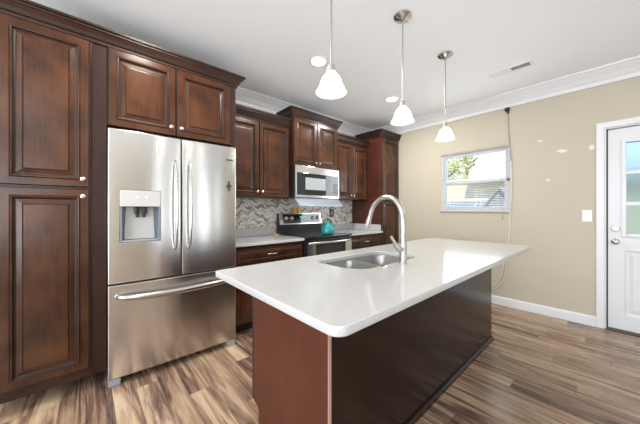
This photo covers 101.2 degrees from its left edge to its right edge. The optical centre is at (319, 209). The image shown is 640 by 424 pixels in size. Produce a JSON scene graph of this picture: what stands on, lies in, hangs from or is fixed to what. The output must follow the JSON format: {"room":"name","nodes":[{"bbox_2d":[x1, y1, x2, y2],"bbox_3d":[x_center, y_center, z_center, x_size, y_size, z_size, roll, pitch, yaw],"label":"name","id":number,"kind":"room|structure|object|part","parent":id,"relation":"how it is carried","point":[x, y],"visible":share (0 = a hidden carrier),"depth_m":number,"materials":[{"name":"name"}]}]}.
{"room":"kitchen","nodes":[
{"label":"kitchen","id":0,"kind":"room"},
{"bbox_2d":[0,303,639,423],"bbox_3d":[0.376,1.225,0.300,7.060,0.050,6.250,0,0,-42],"label":"floor","id":1,"kind":"structure","parent":0,"point":[536,368],"depth_m":1.74,"materials":[{"name":"brown wood"}]},
{"bbox_2d":[0,13,91,403],"bbox_3d":[-1.893,0.033,1.849,0.425,2.335,0.711,0,0,-42],"label":"pantry cabinet","id":2,"kind":"object","parent":1,"relation":"on","point":[46,73],"visible":1,"depth_m":1.60,"materials":[{"name":"brown wood"}]},
{"bbox_3d":[-1.675,0.457,1.612,0.392,1.177,0.024,0,0,-42],"label":"door","id":3,"kind":"part","parent":2,"relation":"part of","materials":[{"name":"brown wood"}]},
{"bbox_3d":[-1.675,-0.633,1.612,0.392,0.970,0.024,0,0,-42],"label":"door","id":4,"kind":"part","parent":2,"relation":"part of","materials":[{"name":"brown wood"}]},
{"bbox_2d":[92,42,235,374],"bbox_3d":[-1.358,0.033,2.324,1.002,2.335,0.711,0,0,-42],"label":"tall cabinet","id":5,"kind":"object","parent":1,"relation":"on","point":[130,92],"visible":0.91,"depth_m":1.89,"materials":[{"name":"brown wood"}]},
{"bbox_3d":[-1.720,-0.013,2.035,0.077,2.245,0.663,0,0,-42],"label":"panel","id":6,"kind":"part","parent":5,"relation":"part of","materials":[{"name":"brown wood"}]},
{"bbox_2d":[0,0,245,88],"bbox_3d":[-1.448,-1.170,2.154,1.496,0.096,0.617,0,0,-42],"label":"crown molding","id":7,"kind":"structure","parent":5,"relation":"on","point":[27,10],"depth_m":1.79,"materials":[{"name":"brown wood"}]},
{"bbox_3d":[-1.301,-0.852,1.944,0.415,0.533,0.024,0,0,-42],"label":"door","id":8,"kind":"part","parent":5,"relation":"part of","materials":[{"name":"brown wood"}]},
{"bbox_3d":[-0.976,-0.852,2.234,0.436,0.533,0.024,0,0,-42],"label":"door","id":9,"kind":"part","parent":5,"relation":"part of","materials":[{"name":"brown wood"}]},
{"bbox_3d":[-1.010,0.033,2.665,0.028,2.335,0.663,0,0,-42],"label":"panel","id":10,"kind":"part","parent":5,"relation":"part of","materials":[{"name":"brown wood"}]},
{"bbox_2d":[107,128,235,387],"bbox_3d":[-1.290,0.325,2.282,0.889,1.750,0.815,0,0,-42],"label":"refrigerator","id":11,"kind":"object","parent":1,"relation":"on","point":[171,209],"visible":0.98,"depth_m":1.97,"materials":[{"name":"grey metal"}]},
{"bbox_3d":[-1.316,0.096,1.920,0.186,0.228,0.008,0,0,-42],"label":"splash plate","id":12,"kind":"part","parent":11,"relation":"part of","materials":[{"name":"silver metal"}]},
{"bbox_3d":[-1.296,0.017,1.897,0.076,0.076,0.043,0,0,-42],"label":"spout","id":13,"kind":"part","parent":11,"relation":"part of","materials":[{"name":"black plastic"}]},
{"bbox_3d":[-1.297,-0.078,1.898,0.240,0.112,0.079,0,0,-42],"label":"dispenser panel","id":14,"kind":"part","parent":11,"relation":"part of","materials":[{"name":"silver metal"}]},
{"bbox_3d":[-1.272,-0.023,1.926,0.442,1.054,0.080,0,0,-42],"label":"door","id":15,"kind":"part","parent":11,"relation":"part of","materials":[{"name":"silver metal"}]},
{"bbox_3d":[-1.048,0.602,2.016,0.827,0.056,0.096,0,0,-42],"label":"handle","id":16,"kind":"part","parent":11,"relation":"part of","materials":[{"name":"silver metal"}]},
{"bbox_3d":[-1.105,0.832,2.075,0.889,0.632,0.080,0,0,-42],"label":"drawer","id":17,"kind":"part","parent":11,"relation":"part of","materials":[{"name":"silver metal"}]},
{"bbox_3d":[-1.086,-0.038,1.986,0.023,0.689,0.086,0,0,-42],"label":"handle","id":18,"kind":"part","parent":11,"relation":"part of","materials":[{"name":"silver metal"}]},
{"bbox_3d":[-1.013,-0.038,2.051,0.023,0.689,0.086,0,0,-42],"label":"handle","id":19,"kind":"part","parent":11,"relation":"part of","materials":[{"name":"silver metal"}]},
{"bbox_3d":[-0.937,-0.023,2.224,0.439,1.054,0.080,0,0,-42],"label":"door","id":20,"kind":"part","parent":11,"relation":"part of","materials":[{"name":"silver metal"}]},
{"bbox_2d":[236,241,302,332],"bbox_3d":[-0.690,0.778,2.957,0.828,0.844,0.652,0,0,-42],"label":"base cabinet","id":21,"kind":"object","parent":1,"relation":"on","point":[258,254],"visible":0.31,"depth_m":2.60,"materials":[{"name":"brown wood"}]},
{"bbox_3d":[-0.652,0.818,2.608,0.400,0.555,0.024,0,0,-42],"label":"door","id":22,"kind":"part","parent":21,"relation":"part of","materials":[{"name":"brown wood"}]},
{"bbox_3d":[-0.501,0.453,2.745,0.807,0.150,0.021,0,0,-42],"label":"drawer","id":23,"kind":"part","parent":21,"relation":"part of","materials":[{"name":"brown wood"}]},
{"bbox_2d":[236,227,304,246],"bbox_3d":[-0.695,0.292,2.964,0.834,0.125,0.625,0,0,-42],"label":"countertop","id":24,"kind":"structure","parent":21,"relation":"on","point":[250,236],"depth_m":3.07,"materials":[{"name":"white stone"}]},
{"bbox_2d":[277,213,351,256],"bbox_3d":[-0.061,0.608,3.457,0.760,1.123,0.727,0,0,-42],"label":"range","id":25,"kind":"object","parent":1,"relation":"on","point":[308,226],"visible":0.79,"depth_m":3.44,"materials":[{"name":"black metal"}]},
{"bbox_3d":[-0.261,0.123,3.696,0.738,0.153,0.040,0,0,-42],"label":"control panel","id":26,"kind":"part","parent":25,"relation":"part of","materials":[{"name":"silver metal"}]},
{"bbox_2d":[279,231,351,238],"bbox_3d":[-0.054,0.326,3.449,0.760,0.023,0.600,0,0,-42],"label":"cooktop","id":27,"kind":"object","parent":25,"relation":"in","point":[302,234],"depth_m":3.33,"materials":[{"name":"black glass"}]},
{"bbox_2d":[321,219,334,234],"bbox_3d":[0.110,0.213,3.352,0.198,0.199,0.176,0,0,-4],"label":"kettle","id":28,"kind":"object","parent":25,"relation":"on","point":[327,228],"visible":1,"depth_m":3.29,"materials":[{"name":"teal metal"}]},
{"bbox_3d":[0.127,0.677,3.245,0.752,0.645,0.033,0,0,-42],"label":"oven door","id":29,"kind":"part","parent":25,"relation":"part of","materials":[{"name":"black plastic"}]},
{"bbox_3d":[0.140,0.695,3.231,0.748,0.590,0.004,0,0,-42],"label":"stainless trim","id":30,"kind":"part","parent":25,"relation":"part of","materials":[{"name":"silver metal"}]},
{"bbox_3d":[0.158,0.388,3.210,0.726,0.030,0.067,0,0,-42],"label":"handle","id":31,"kind":"part","parent":25,"relation":"part of","materials":[{"name":"silver metal"}]},
{"bbox_2d":[351,233,381,249],"bbox_3d":[0.480,0.778,3.997,0.746,0.844,0.652,0,0,-42],"label":"base cabinet","id":32,"kind":"object","parent":1,"relation":"on","point":[369,240],"visible":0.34,"depth_m":3.77,"materials":[{"name":"brown wood"}]},
{"bbox_2d":[332,223,382,235],"bbox_3d":[0.475,0.292,4.003,0.755,0.125,0.625,0,0,-42],"label":"countertop","id":33,"kind":"structure","parent":32,"relation":"on","point":[356,229],"depth_m":4.13,"materials":[{"name":"white stone"}]},
{"bbox_2d":[252,269,493,423],"bbox_3d":[0.595,0.778,1.985,2.081,0.843,0.684,0,0,-42],"label":"kitchen island","id":34,"kind":"object","parent":1,"relation":"on","point":[393,369],"visible":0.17,"depth_m":1.36,"materials":[{"name":"brown wood"}]},
{"bbox_3d":[-0.169,0.778,1.289,0.016,0.843,0.618,0,0,-42],"label":"panel","id":35,"kind":"part","parent":34,"relation":"part of","materials":[{"name":"red wood"}]},
{"bbox_2d":[216,238,530,336],"bbox_3d":[0.667,0.340,1.879,2.477,0.030,0.927,0,0,-42],"label":"island countertop","id":36,"kind":"structure","parent":34,"relation":"on","point":[335,301],"depth_m":1.24,"materials":[{"name":"white stone"}]},
{"bbox_2d":[327,255,407,268],"bbox_3d":[0.331,0.449,1.743,0.700,0.187,0.397,0,0,-42],"label":"sink","id":37,"kind":"object","parent":36,"relation":"in","point":[371,261],"visible":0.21,"depth_m":1.88,"materials":[{"name":"grey metal"}]},
{"bbox_3d":[0.201,0.449,1.628,0.324,0.186,0.368,0,0,-42],"label":"bowl","id":38,"kind":"part","parent":37,"relation":"part of","materials":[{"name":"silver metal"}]},
{"bbox_3d":[0.458,0.449,1.856,0.330,0.186,0.368,0,0,-42],"label":"bowl","id":39,"kind":"part","parent":37,"relation":"part of","materials":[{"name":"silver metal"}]},
{"bbox_2d":[364,195,407,263],"bbox_3d":[0.395,0.115,1.685,0.119,0.420,0.322,0,0,-42],"label":"faucet","id":40,"kind":"object","parent":36,"relation":"on","point":[401,248],"visible":1,"depth_m":1.60,"materials":[{"name":"silver metal"}]},
{"bbox_3d":[0.461,0.206,1.576,0.084,0.101,0.040,0,0,-23],"label":"handle","id":41,"kind":"part","parent":40,"relation":"part of","materials":[{"name":"silver metal"}]},
{"bbox_3d":[0.809,0.778,1.754,2.064,0.843,0.019,0,0,-42],"label":"panel","id":42,"kind":"part","parent":34,"relation":"part of","materials":[{"name":"brown wood"}]},
{"bbox_3d":[0.822,1.182,1.741,2.064,0.036,0.018,0,0,-42],"label":"trim","id":43,"kind":"part","parent":34,"relation":"part of","materials":[{"name":"brown wood"}]},
{"bbox_2d":[352,128,401,244],"bbox_3d":[0.928,-0.018,4.405,0.571,2.435,0.635,0,0,-42],"label":"tall cabinet","id":44,"kind":"object","parent":1,"relation":"on","point":[383,148],"visible":0.58,"depth_m":4.19,"materials":[{"name":"red wood"}]},
{"bbox_3d":[0.966,-1.180,4.362,0.571,0.110,0.520,0,0,-42],"label":"crown","id":45,"kind":"part","parent":44,"relation":"part of","materials":[{"name":"brown wood"}]},
{"bbox_3d":[1.132,0.486,4.226,0.465,1.237,0.024,0,0,-42],"label":"door","id":46,"kind":"part","parent":44,"relation":"part of","materials":[{"name":"brown wood"}]},
{"bbox_3d":[1.132,-0.633,4.226,0.465,0.970,0.024,0,0,-42],"label":"door","id":47,"kind":"part","parent":44,"relation":"part of","materials":[{"name":"brown wood"}]},
{"bbox_2d":[30,0,639,129],"bbox_3d":[0.376,-1.460,0.300,7.060,0.080,6.250,0,0,-42],"label":"ceiling","id":48,"kind":"structure","parent":0,"point":[271,44],"depth_m":2.21,"materials":[{"name":"white paint"}]},
{"bbox_2d":[309,56,327,66],"bbox_3d":[-0.014,-1.416,2.515,0.176,0.008,0.176,0,0,-42],"label":"recessed light","id":49,"kind":"object","parent":48,"relation":"in","point":[317,61],"visible":1,"depth_m":2.51,"materials":[{"name":"white plastic"}]},
{"bbox_2d":[315,0,346,98],"bbox_3d":[0.062,-1.030,1.439,0.176,0.780,0.176,0,0,-42],"label":"pendant light","id":50,"kind":"object","parent":48,"relation":"hanging from","point":[331,86],"visible":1,"depth_m":1.43,"materials":[{"name":"white glass"}]},
{"bbox_3d":[0.062,-1.084,1.439,0.010,0.570,0.010,0,0,-42],"label":"rod","id":51,"kind":"part","parent":50,"relation":"part of","materials":[{"name":"silver metal"}]},
{"bbox_3d":[0.062,-0.692,1.439,0.176,0.104,0.176,0,0,-42],"label":"lamp shade","id":52,"kind":"part","parent":50,"relation":"part of","materials":[{"name":"white glass"}]},
{"bbox_2d":[385,96,398,101],"bbox_3d":[0.922,-1.416,3.374,0.176,0.008,0.176,0,0,-42],"label":"recessed light","id":53,"kind":"object","parent":48,"relation":"in","point":[391,98],"visible":1,"depth_m":3.37,"materials":[{"name":"white plastic"}]},
{"bbox_2d":[390,9,414,125],"bbox_3d":[0.604,-1.030,1.921,0.176,0.780,0.176,0,0,-42],"label":"pendant light","id":54,"kind":"object","parent":48,"relation":"hanging from","point":[402,116],"visible":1,"depth_m":1.91,"materials":[{"name":"white glass"}]},
{"bbox_3d":[0.604,-1.084,1.921,0.010,0.570,0.010,0,0,-42],"label":"rod","id":55,"kind":"part","parent":54,"relation":"part of","materials":[{"name":"silver metal"}]},
{"bbox_3d":[0.604,-0.692,1.921,0.176,0.104,0.176,0,0,-42],"label":"lamp shade","id":56,"kind":"part","parent":54,"relation":"part of","materials":[{"name":"white glass"}]},
{"bbox_2d":[435,50,455,141],"bbox_3d":[1.144,-1.030,2.401,0.176,0.780,0.176,0,0,-42],"label":"pendant light","id":57,"kind":"object","parent":48,"relation":"hanging from","point":[445,134],"visible":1,"depth_m":2.38,"materials":[{"name":"white glass"}]},
{"bbox_3d":[1.144,-1.084,2.401,0.010,0.570,0.010,0,0,-42],"label":"rod","id":58,"kind":"part","parent":57,"relation":"part of","materials":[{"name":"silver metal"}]},
{"bbox_3d":[1.144,-0.692,2.401,0.176,0.104,0.176,0,0,-42],"label":"lamp shade","id":59,"kind":"part","parent":57,"relation":"part of","materials":[{"name":"white glass"}]},
{"bbox_2d":[488,60,533,78],"bbox_3d":[1.925,-1.415,2.656,0.125,0.010,0.355,0,0,-42],"label":"ceiling vent","id":60,"kind":"object","parent":48,"relation":"in","point":[528,63],"visible":1,"depth_m":2.64,"materials":[{"name":"white plastic"}]},
{"bbox_2d":[399,76,639,328],"bbox_3d":[2.985,-0.110,2.618,0.120,2.620,6.050,0,0,-42],"label":"wall","id":61,"kind":"structure","parent":0,"point":[558,271],"depth_m":3.05,"materials":[{"name":"beige paint"}]},
{"bbox_2d":[236,55,639,136],"bbox_3d":[0.376,-1.343,0.300,6.860,0.155,6.050,0,0,-42],"label":"trim","id":62,"kind":"structure","parent":61,"relation":"attached to","point":[627,68],"depth_m":3.17,"materials":[{"name":"white paint"}]},
{"bbox_2d":[440,147,509,213],"bbox_3d":[2.101,-0.382,3.593,0.106,0.860,0.866,0,0,-42],"label":"window","id":63,"kind":"structure","parent":61,"relation":"in","point":[507,152],"depth_m":3.55,"materials":[{"name":"white paint"}]},
{"bbox_3d":[2.075,0.036,3.570,0.036,0.024,0.866,0,0,-42],"label":"sill","id":64,"kind":"part","parent":63,"relation":"part of","materials":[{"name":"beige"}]},
{"bbox_2d":[441,144,509,218],"bbox_3d":[2.064,-0.344,3.552,0.039,0.929,0.846,0,0,-42],"label":"window blind","id":65,"kind":"object","parent":63,"relation":"attached to","point":[507,145],"visible":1,"depth_m":3.54,"materials":[{"name":"beige plastic"}]},
{"bbox_3d":[1.859,-0.384,3.776,0.002,0.796,0.002,0,0,-42],"label":"ladder cord","id":66,"kind":"part","parent":65,"relation":"part of","materials":[{"name":"white fabric"}]},
{"bbox_3d":[2.067,0.016,3.562,0.022,0.012,0.830,0,0,-42],"label":"rail","id":67,"kind":"part","parent":65,"relation":"part of","materials":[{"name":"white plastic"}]},
{"bbox_3d":[2.100,-0.201,3.592,0.028,0.400,0.786,0,0,-42],"label":"sash","id":68,"kind":"part","parent":63,"relation":"part of","materials":[{"name":"white paint"}]},
{"bbox_3d":[2.125,-0.574,3.614,0.028,0.417,0.786,0,0,-42],"label":"sash","id":69,"kind":"part","parent":63,"relation":"part of","materials":[{"name":"white paint"}]},
{"bbox_2d":[491,107,511,289],"bbox_3d":[2.256,-0.100,3.321,0.034,2.325,0.279,0,0,-42],"label":"cable","id":70,"kind":"object","parent":61,"relation":"attached to","point":[507,109],"visible":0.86,"depth_m":3.24,"materials":[{"name":"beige plastic"}]},
{"bbox_2d":[491,295,595,326],"bbox_3d":[1.877,1.149,3.763,0.015,0.102,2.866,0,0,-42],"label":"baseboard","id":71,"kind":"structure","parent":61,"relation":"attached to","point":[585,319],"depth_m":2.98,"materials":[{"name":"white paint"}]},
{"bbox_2d":[557,149,567,152],"bbox_3d":[2.663,-0.648,2.887,0.002,0.048,0.100,0,0,-42],"label":"spackle patch","id":72,"kind":"object","parent":61,"relation":"attached to","point":[560,150],"visible":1,"depth_m":2.89,"materials":[{"name":"white paint"}]},
{"bbox_2d":[582,210,591,221],"bbox_3d":[2.784,0.065,2.740,0.018,0.120,0.074,0,0,-42],"label":"light switch","id":73,"kind":"object","parent":61,"relation":"attached to","point":[586,214],"visible":1,"depth_m":2.74,"materials":[{"name":"white plastic"}]},
{"bbox_2d":[596,117,639,328],"bbox_3d":[3.220,0.161,2.339,0.138,2.078,1.047,0,0,-42],"label":"trim","id":74,"kind":"structure","parent":61,"relation":"attached to","point":[601,128],"depth_m":2.66,"materials":[{"name":"white paint"}]},
{"bbox_2d":[606,126,639,333],"bbox_3d":[3.190,0.185,2.306,0.127,1.985,0.915,0,0,-42],"label":"door","id":75,"kind":"structure","parent":61,"relation":"in","point":[622,144],"depth_m":2.57,"materials":[{"name":"white paint"}]},
{"bbox_3d":[2.907,0.315,2.587,0.077,0.060,0.060,0,0,-42],"label":"knob","id":76,"kind":"part","parent":75,"relation":"part of","materials":[{"name":"silver metal"}]},
{"bbox_3d":[3.075,0.715,2.479,0.029,0.630,0.266,0,0,-42],"label":"panel","id":77,"kind":"part","parent":75,"relation":"part of","materials":[{"name":"white paint"}]},
{"bbox_3d":[3.201,-0.210,2.345,0.006,0.891,0.613,0,0,-42],"label":"glass","id":78,"kind":"part","parent":75,"relation":"part of","materials":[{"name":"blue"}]},
{"bbox_2d":[606,326,639,336],"bbox_3d":[3.222,1.191,2.341,0.132,0.018,0.907,0,0,-42],"label":"trim","id":79,"kind":"structure","parent":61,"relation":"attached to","point":[607,327],"depth_m":2.56,"materials":[{"name":"brown metal"}]},
{"bbox_3d":[-1.667,-0.110,2.599,7.060,2.620,0.100,0,0,-42],"label":"wall","id":80,"kind":"structure","parent":0,"visible":0},
{"bbox_2d":[236,104,291,198],"bbox_3d":[-0.779,-0.619,3.057,0.828,0.962,0.386,0,0,-42],"label":"upper cabinet","id":81,"kind":"object","parent":80,"relation":"attached to","point":[262,137],"visible":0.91,"depth_m":2.96,"materials":[{"name":"brown wood"}]},
{"bbox_3d":[-0.836,-0.566,2.813,0.406,0.843,0.024,0,0,-42],"label":"door","id":82,"kind":"part","parent":81,"relation":"part of","materials":[{"name":"brown wood"}]},
{"bbox_3d":[-0.671,-1.046,2.935,0.828,0.107,0.060,0,0,-42],"label":"crown","id":83,"kind":"part","parent":81,"relation":"part of","materials":[{"name":"brown wood"}]},
{"bbox_3d":[-0.529,-0.566,3.086,0.404,0.843,0.024,0,0,-42],"label":"door","id":84,"kind":"part","parent":81,"relation":"part of","materials":[{"name":"brown wood"}]},
{"bbox_2d":[236,198,351,228],"bbox_3d":[-0.337,0.040,3.708,2.362,0.400,0.008,0,0,-42],"label":"backsplash","id":85,"kind":"structure","parent":80,"relation":"attached to","point":[250,213],"depth_m":3.44,"materials":[{"name":"tile"}]},
{"bbox_2d":[276,105,342,169],"bbox_3d":[-0.156,-0.891,3.564,0.884,0.687,0.456,0,0,-42],"label":"upper cabinet","id":86,"kind":"object","parent":80,"relation":"attached to","point":[312,135],"visible":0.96,"depth_m":3.36,"materials":[{"name":"brown wood"}]},
{"bbox_3d":[-0.179,-0.838,3.303,0.368,0.568,0.024,0,0,-42],"label":"door","id":87,"kind":"part","parent":86,"relation":"part of","materials":[{"name":"brown wood"}]},
{"bbox_3d":[-0.117,-1.181,3.520,0.884,0.107,0.340,0,0,-42],"label":"crown","id":88,"kind":"part","parent":86,"relation":"part of","materials":[{"name":"brown wood"}]},
{"bbox_2d":[288,165,342,206],"bbox_3d":[-0.132,-0.292,3.529,0.754,0.504,0.523,0,0,-42],"label":"microwave","id":89,"kind":"object","parent":86,"relation":"attached to","point":[309,186],"visible":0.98,"depth_m":3.33,"materials":[{"name":"silver metal"}]},
{"bbox_3d":[-0.025,-0.346,3.408,0.750,0.392,0.029,0,0,-42],"label":"door","id":90,"kind":"part","parent":89,"relation":"part of","materials":[{"name":"silver metal"}]},
{"bbox_3d":[0.211,-0.282,3.591,0.085,0.125,0.002,0,0,-42],"label":"button panel","id":91,"kind":"part","parent":89,"relation":"part of","materials":[{"name":"grey metal"}]},
{"bbox_3d":[0.102,-0.838,3.553,0.368,0.568,0.024,0,0,-42],"label":"door","id":92,"kind":"part","parent":86,"relation":"part of","materials":[{"name":"brown wood"}]},
{"bbox_2d":[329,209,333,216],"bbox_3d":[0.184,0.055,4.159,0.090,0.124,0.008,0,0,-42],"label":"wall outlet","id":93,"kind":"object","parent":80,"relation":"attached to","point":[331,211],"visible":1,"depth_m":4.15,"materials":[{"name":"black plastic"}]},
{"bbox_2d":[337,133,369,200],"bbox_3d":[0.391,-0.619,4.097,0.746,0.933,0.386,0,0,-42],"label":"upper cabinet","id":94,"kind":"object","parent":80,"relation":"attached to","point":[351,151],"visible":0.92,"depth_m":3.98,"materials":[{"name":"brown wood"}]},
{"bbox_3d":[0.347,-0.568,3.863,0.354,0.819,0.024,0,0,-42],"label":"door","id":95,"kind":"part","parent":94,"relation":"part of","materials":[{"name":"brown wood"}]},
{"bbox_3d":[0.499,-1.034,3.975,0.746,0.102,0.060,0,0,-42],"label":"crown","id":96,"kind":"part","parent":94,"relation":"part of","materials":[{"name":"brown wood"}]},
{"bbox_3d":[0.619,-0.568,4.105,0.362,0.819,0.024,0,0,-42],"label":"door","id":97,"kind":"part","parent":94,"relation":"part of","materials":[{"name":"brown wood"}]},
{"label":"outside","id":98,"kind":"structure","parent":0,"visible":0},
{"bbox_3d":[14.806,1.600,16.496,35.950,0.100,55.000,0,0,-42],"label":"lawn","id":99,"kind":"structure","parent":98,"visible":0},
{"bbox_2d":[448,156,470,179],"bbox_3d":[5.933,-1.555,13.720,3.451,6.065,3.369,0,0,-42],"label":"tree","id":100,"kind":"object","parent":99,"relation":"on","point":[459,159],"visible":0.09,"depth_m":13.10,"materials":[{"name":"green plant"}]},
{"bbox_2d":[448,155,478,179],"bbox_3d":[9.850,-2.174,17.601,4.479,7.301,4.336,0,0,-42],"label":"tree","id":101,"kind":"object","parent":99,"relation":"on","point":[476,158],"visible":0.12,"depth_m":17.43,"materials":[{"name":"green plant"}]},
{"bbox_2d":[447,201,485,206],"bbox_3d":[4.332,0.635,8.095,1.330,1.830,1.350,0,0,-42],"label":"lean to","id":102,"kind":"object","parent":99,"relation":"on","point":[474,203],"visible":0.14,"depth_m":8.14,"materials":[{"name":"grey"}]},
{"bbox_2d":[447,151,504,201],"bbox_3d":[9.792,-1.025,7.294,6.470,5.150,10.700,0,0,-42],"label":"house","id":103,"kind":"structure","parent":99,"relation":"on","point":[502,175],"depth_m":8.35,"materials":[{"name":"beige"}]},
{"bbox_2d":[483,186,504,205],"bbox_3d":[4.759,0.497,6.689,1.360,2.105,0.680,0,0,-42],"label":"garden shed","id":104,"kind":"object","parent":99,"relation":"on","point":[499,193],"visible":0.13,"depth_m":6.32,"materials":[{"name":"grey"}]}
]}

